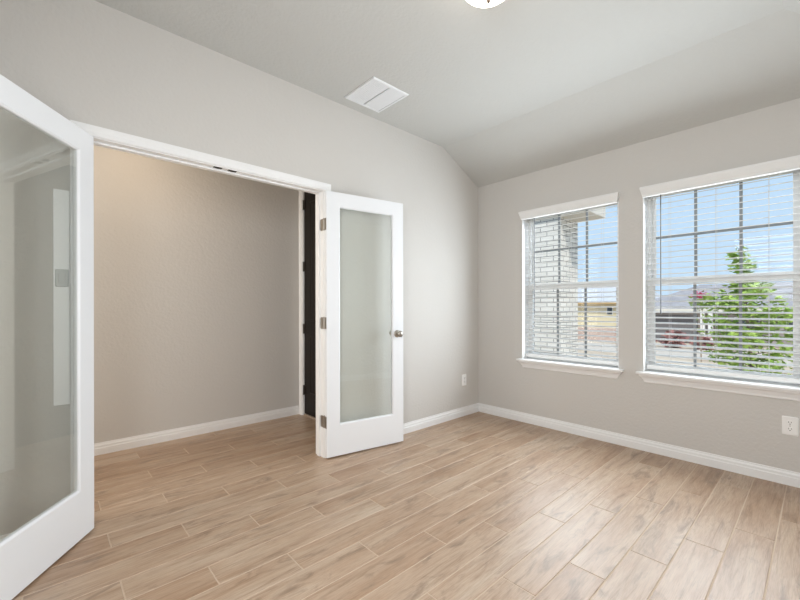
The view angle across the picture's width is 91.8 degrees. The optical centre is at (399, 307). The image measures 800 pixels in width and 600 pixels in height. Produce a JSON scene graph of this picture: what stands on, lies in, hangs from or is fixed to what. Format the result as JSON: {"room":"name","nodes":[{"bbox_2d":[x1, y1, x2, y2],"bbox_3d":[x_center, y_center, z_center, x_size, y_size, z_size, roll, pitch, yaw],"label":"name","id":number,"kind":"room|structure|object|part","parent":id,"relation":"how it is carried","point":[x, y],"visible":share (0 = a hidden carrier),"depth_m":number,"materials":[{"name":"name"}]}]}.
{"room":"empty home office","nodes":[
{"label":"empty home office","id":0,"kind":"room"},
{"bbox_2d":[94,145,298,443],"bbox_3d":[-2.012,-0.237,3.444,5.400,2.820,0.120,0,0,-42],"label":"wall","id":1,"kind":"structure","parent":0,"point":[196,270],"depth_m":3.46,"materials":[{"name":"grey paint"}]},
{"bbox_2d":[94,405,298,455],"bbox_3d":[-2.526,1.107,2.880,3.877,0.093,0.014,0,0,-42],"label":"baseboard","id":2,"kind":"structure","parent":1,"relation":"attached to","point":[111,446],"depth_m":3.46,"materials":[{"name":"white wood"}]},
{"bbox_2d":[0,0,477,535],"bbox_3d":[-0.668,-0.247,2.968,4.340,2.795,0.115,0,0,-42],"label":"wall","id":3,"kind":"structure","parent":0,"point":[92,62],"depth_m":2.42,"materials":[{"name":"grey paint"}]},
{"bbox_2d":[0,74,93,599],"bbox_3d":[-1.557,0.128,1.679,0.069,2.024,0.745,0,0,-11],"label":"door","id":4,"kind":"structure","parent":3,"relation":"in","point":[28,551],"depth_m":1.89,"materials":[{"name":"white wood"}]},
{"bbox_2d":[53,189,69,405],"bbox_3d":[-1.696,-0.051,1.941,0.062,1.078,0.010,0,0,-42],"label":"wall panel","id":5,"kind":"object","parent":3,"relation":"attached to","point":[61,198],"visible":1,"depth_m":1.94,"materials":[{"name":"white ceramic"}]},
{"bbox_2d":[55,269,68,286],"bbox_3d":[-1.689,-0.148,1.935,0.052,0.088,0.008,0,0,-42],"label":"light switch","id":6,"kind":"object","parent":5,"relation":"attached to","point":[61,275],"visible":1,"depth_m":1.93,"materials":[{"name":"grey plastic"}]},
{"bbox_2d":[70,120,330,492],"bbox_3d":[-1.147,0.101,2.528,1.536,2.101,0.151,0,0,-42],"label":"trim","id":7,"kind":"structure","parent":3,"relation":"attached to","point":[95,131],"depth_m":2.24,"materials":[{"name":"white wood"}]},
{"bbox_2d":[0,403,478,539],"bbox_3d":[-0.673,1.104,2.873,4.200,0.093,0.014,0,0,-42],"label":"baseboard","id":8,"kind":"structure","parent":3,"relation":"attached to","point":[408,427],"depth_m":3.83,"materials":[{"name":"white wood"}]},
{"bbox_2d":[320,190,402,457],"bbox_3d":[-0.293,0.126,3.147,0.713,2.024,0.157,0,0,-28],"label":"door","id":9,"kind":"structure","parent":3,"relation":"in","point":[341,438],"depth_m":3.05,"materials":[{"name":"white wood"}]},
{"bbox_3d":[-0.007,0.219,3.242,0.062,0.062,0.061,0,0,-33],"label":"knob","id":10,"kind":"part","parent":9,"relation":"part of","materials":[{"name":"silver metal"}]},
{"bbox_2d":[462,374,465,385],"bbox_3d":[0.685,0.770,4.122,0.073,0.120,0.008,0,0,-42],"label":"wall outlet","id":11,"kind":"object","parent":3,"relation":"attached to","point":[463,375],"visible":1,"depth_m":4.12,"materials":[{"name":"white plastic"}]},
{"bbox_2d":[12,412,799,599],"bbox_3d":[-0.522,1.151,1.834,5.420,0.002,4.350,0,0,-42],"label":"floor","id":12,"kind":"structure","parent":0,"point":[478,505],"depth_m":2.04,"materials":[{"name":"brown wood"}]},
{"bbox_2d":[95,0,799,187],"bbox_3d":[0.356,-1.498,1.760,4.222,0.336,3.052,0,0,-42],"label":"ceiling","id":13,"kind":"structure","parent":0,"point":[509,89],"depth_m":2.48,"materials":[{"name":"grey paint"}]},
{"bbox_2d":[344,76,408,112],"bbox_3d":[-0.179,-1.610,2.953,0.342,0.011,0.360,0,0,-42],"label":"ceiling vent","id":14,"kind":"object","parent":13,"relation":"in","point":[375,94],"visible":1,"depth_m":2.94,"materials":[{"name":"white metal"}]},
{"bbox_2d":[466,0,503,7],"bbox_3d":[0.423,-1.536,1.853,0.316,0.161,0.316,0,0,-42],"label":"ceiling light","id":15,"kind":"object","parent":13,"relation":"attached to","point":[477,3],"visible":1,"depth_m":1.90,"materials":[{"name":"white glass"}]},
{"bbox_2d":[478,98,799,472],"bbox_3d":[1.971,-0.099,3.252,0.215,2.529,3.030,0,0,-42],"label":"wall","id":16,"kind":"structure","parent":0,"point":[748,428],"depth_m":3.18,"materials":[{"name":"grey paint"}]},
{"bbox_2d":[516,201,623,378],"bbox_3d":[1.584,-0.177,3.621,0.247,1.550,0.975,0,0,-42],"label":"window","id":17,"kind":"structure","parent":16,"relation":"in","point":[591,369],"depth_m":3.73,"materials":[{"name":"white plastic"}]},
{"bbox_2d":[518,192,619,365],"bbox_3d":[1.552,-0.230,3.592,0.162,1.453,0.911,0,0,-42],"label":"window blind","id":18,"kind":"object","parent":17,"relation":"attached to","point":[612,198],"visible":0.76,"depth_m":3.58,"materials":[{"name":"white plastic"}]},
{"bbox_3d":[1.593,-0.221,3.625,0.057,1.366,0.002,0,0,-42],"label":"ladder cord","id":19,"kind":"part","parent":18,"relation":"part of","materials":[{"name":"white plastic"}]},
{"bbox_3d":[1.592,0.479,3.628,0.052,0.034,0.875,0,0,-42],"label":"rail","id":20,"kind":"part","parent":18,"relation":"part of","materials":[{"name":"white plastic"}]},
{"bbox_3d":[1.589,-0.923,3.627,0.054,0.048,0.875,0,0,-42],"label":"head rail","id":21,"kind":"part","parent":18,"relation":"part of","materials":[{"name":"white plastic"}]},
{"bbox_3d":[1.786,-0.221,3.415,0.057,1.366,0.002,0,0,-42],"label":"ladder cord","id":22,"kind":"part","parent":18,"relation":"part of","materials":[{"name":"white fabric"}]},
{"bbox_3d":[1.561,0.523,3.599,0.181,0.021,0.975,0,0,-42],"label":"sill","id":23,"kind":"part","parent":17,"relation":"part of","materials":[{"name":"white ceramic"}]},
{"bbox_3d":[1.650,-0.214,3.682,0.068,1.476,0.891,0,0,-42],"label":"frame","id":24,"kind":"part","parent":17,"relation":"part of","materials":[{"name":"white plastic"}]},
{"bbox_3d":[1.639,0.126,3.671,0.028,0.736,0.843,0,0,-42],"label":"sash","id":25,"kind":"part","parent":17,"relation":"part of","materials":[{"name":"white plastic"}]},
{"bbox_3d":[1.662,-0.560,3.693,0.028,0.736,0.843,0,0,-42],"label":"sash","id":26,"kind":"part","parent":17,"relation":"part of","materials":[{"name":"white plastic"}]},
{"bbox_2d":[479,403,799,487],"bbox_3d":[1.889,1.100,3.175,0.014,0.093,3.030,0,0,-42],"label":"baseboard","id":27,"kind":"structure","parent":16,"relation":"attached to","point":[791,478],"depth_m":3.01,"materials":[{"name":"white wood"}]},
{"bbox_2d":[635,170,799,400],"bbox_3d":[2.308,-0.178,2.831,0.247,1.550,0.979,0,0,-42],"label":"window","id":28,"kind":"structure","parent":16,"relation":"in","point":[761,388],"depth_m":2.81,"materials":[{"name":"white plastic"}]},
{"bbox_3d":[2.285,0.522,2.809,0.181,0.021,0.979,0,0,-42],"label":"sill","id":29,"kind":"part","parent":28,"relation":"part of","materials":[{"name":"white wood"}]},
{"bbox_2d":[639,155,799,383],"bbox_3d":[2.276,-0.231,2.802,0.162,1.453,0.915,0,0,-42],"label":"window blind","id":30,"kind":"object","parent":28,"relation":"attached to","point":[789,164],"visible":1,"depth_m":2.76,"materials":[{"name":"white plastic"}]},
{"bbox_3d":[2.316,-0.222,2.836,0.057,1.366,0.002,0,0,-42],"label":"ladder cord","id":31,"kind":"part","parent":30,"relation":"part of","materials":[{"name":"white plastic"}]},
{"bbox_3d":[2.313,-0.924,2.837,0.054,0.048,0.879,0,0,-42],"label":"head rail","id":32,"kind":"part","parent":30,"relation":"part of","materials":[{"name":"white plastic"}]},
{"bbox_3d":[2.316,0.478,2.837,0.052,0.034,0.879,0,0,-42],"label":"rail","id":33,"kind":"part","parent":30,"relation":"part of","materials":[{"name":"white plastic"}]},
{"bbox_3d":[2.505,-0.222,2.630,0.057,1.366,0.002,0,0,-42],"label":"ladder cord","id":34,"kind":"part","parent":30,"relation":"part of","materials":[{"name":"white fabric"}]},
{"bbox_3d":[2.363,0.125,2.881,0.028,0.736,0.847,0,0,-42],"label":"sash","id":35,"kind":"part","parent":28,"relation":"part of","materials":[{"name":"white plastic"}]},
{"bbox_3d":[2.386,-0.561,2.903,0.028,0.736,0.847,0,0,-42],"label":"sash","id":36,"kind":"part","parent":28,"relation":"part of","materials":[{"name":"white plastic"}]},
{"bbox_2d":[782,416,798,435],"bbox_3d":[2.514,0.763,2.496,0.008,0.120,0.076,0,0,-42],"label":"wall outlet","id":37,"kind":"object","parent":16,"relation":"attached to","point":[790,425],"visible":1,"depth_m":2.49,"materials":[{"name":"white plastic"}]},
{"bbox_3d":[-0.650,-0.240,3.836,0.150,2.820,1.142,0,0,-42],"label":"wall","id":38,"kind":"structure","parent":0,"visible":0},
{"bbox_2d":[299,191,304,414],"bbox_3d":[-0.684,-0.096,3.861,0.168,2.493,1.028,0,0,-42],"label":"trim","id":39,"kind":"structure","parent":38,"relation":"attached to","point":[301,193],"depth_m":4.15,"materials":[{"name":"white wood"}]},
{"bbox_2d":[303,192,315,417],"bbox_3d":[-0.737,-0.073,3.823,0.110,2.410,0.912,0,0,-42],"label":"door","id":40,"kind":"structure","parent":38,"relation":"in","point":[309,264],"depth_m":4.07,"materials":[{"name":"black"}]},
{"label":"outside","id":41,"kind":"structure","parent":0,"visible":0},
{"bbox_2d":[537,207,605,221],"bbox_3d":[1.794,-1.999,6.999,0.880,1.230,3.510,0,0,-42],"label":"porch roof","id":42,"kind":"structure","parent":41,"point":[596,211],"depth_m":5.89,"materials":[{"name":"beige paint"}]},
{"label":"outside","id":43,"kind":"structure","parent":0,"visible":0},
{"bbox_2d":[578,341,792,374],"bbox_3d":[96.807,2.204,92.186,259.785,1.880,400.000,0,0,-42],"label":"ground","id":44,"kind":"structure","parent":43,"point":[765,348],"depth_m":15.15,"materials":[{"name":"beige concrete"}]},
{"bbox_2d":[534,217,577,355],"bbox_3d":[2.314,0.050,6.435,0.700,2.869,1.080,0,0,-42],"label":"porch post","id":45,"kind":"object","parent":44,"relation":"on","point":[544,239],"visible":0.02,"depth_m":6.03,"materials":[{"name":"beige brick"}]},
{"bbox_2d":[578,327,615,340],"bbox_3d":[14.832,2.247,33.767,0.400,1.146,7.400,0,0,-42],"label":"wall","id":46,"kind":"structure","parent":44,"relation":"on","point":[579,328],"depth_m":31.85,"materials":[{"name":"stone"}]},
{"bbox_2d":[578,286,659,327],"bbox_3d":[24.682,0.107,47.880,11.480,6.600,13.180,0,0,-42],"label":"house","id":47,"kind":"structure","parent":44,"relation":"on","point":[611,288],"depth_m":43.63,"materials":[{"name":"beige paint"}]},
{"bbox_2d":[659,330,689,347],"bbox_3d":[17.002,1.937,24.034,1.628,1.362,1.605,0,0,12],"label":"shrub","id":48,"kind":"object","parent":44,"relation":"on","point":[668,331],"visible":0.61,"depth_m":23.80,"materials":[{"name":"brown plant"}]},
{"bbox_2d":[687,290,706,361],"bbox_3d":[10.938,0.699,14.025,0.795,2.653,0.891,0,0,-42],"label":"flowering tree","id":49,"kind":"object","parent":44,"relation":"on","point":[698,293],"visible":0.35,"depth_m":14.04,"materials":[{"name":"red plant"}]},
{"bbox_2d":[689,336,713,349],"bbox_3d":[17.730,2.100,22.709,1.337,0.959,1.332,0,0,-42],"label":"shrub","id":50,"kind":"object","parent":44,"relation":"on","point":[702,338],"visible":0.37,"depth_m":22.54,"materials":[{"name":"brown plant"}]},
{"bbox_2d":[655,282,792,347],"bbox_3d":[31.992,0.569,32.945,12.880,5.450,19.680,0,0,-42],"label":"house","id":51,"kind":"structure","parent":44,"relation":"on","point":[779,290],"depth_m":32.87,"materials":[{"name":"beige stone"}]},
{"bbox_3d":[23.517,1.859,33.723,0.090,2.400,3.800,0,0,-42],"label":"garage door","id":52,"kind":"part","parent":51,"relation":"part of","materials":[{"name":"grey metal"}]},
{"bbox_2d":[688,246,792,374],"bbox_3d":[5.117,0.323,5.679,1.461,2.493,1.456,0,0,-42],"label":"young tree","id":53,"kind":"object","parent":44,"relation":"on","point":[731,255],"visible":0.52,"depth_m":5.62,"materials":[{"name":"green plant"}]},
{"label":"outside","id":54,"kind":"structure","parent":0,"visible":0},
{"bbox_2d":[578,342,792,363],"bbox_3d":[15.988,2.259,18.145,8.000,0.376,120.000,0,0,-42],"label":"pavement","id":55,"kind":"structure","parent":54,"point":[579,346],"depth_m":19.66,"materials":[{"name":"beige concrete"}]}
]}

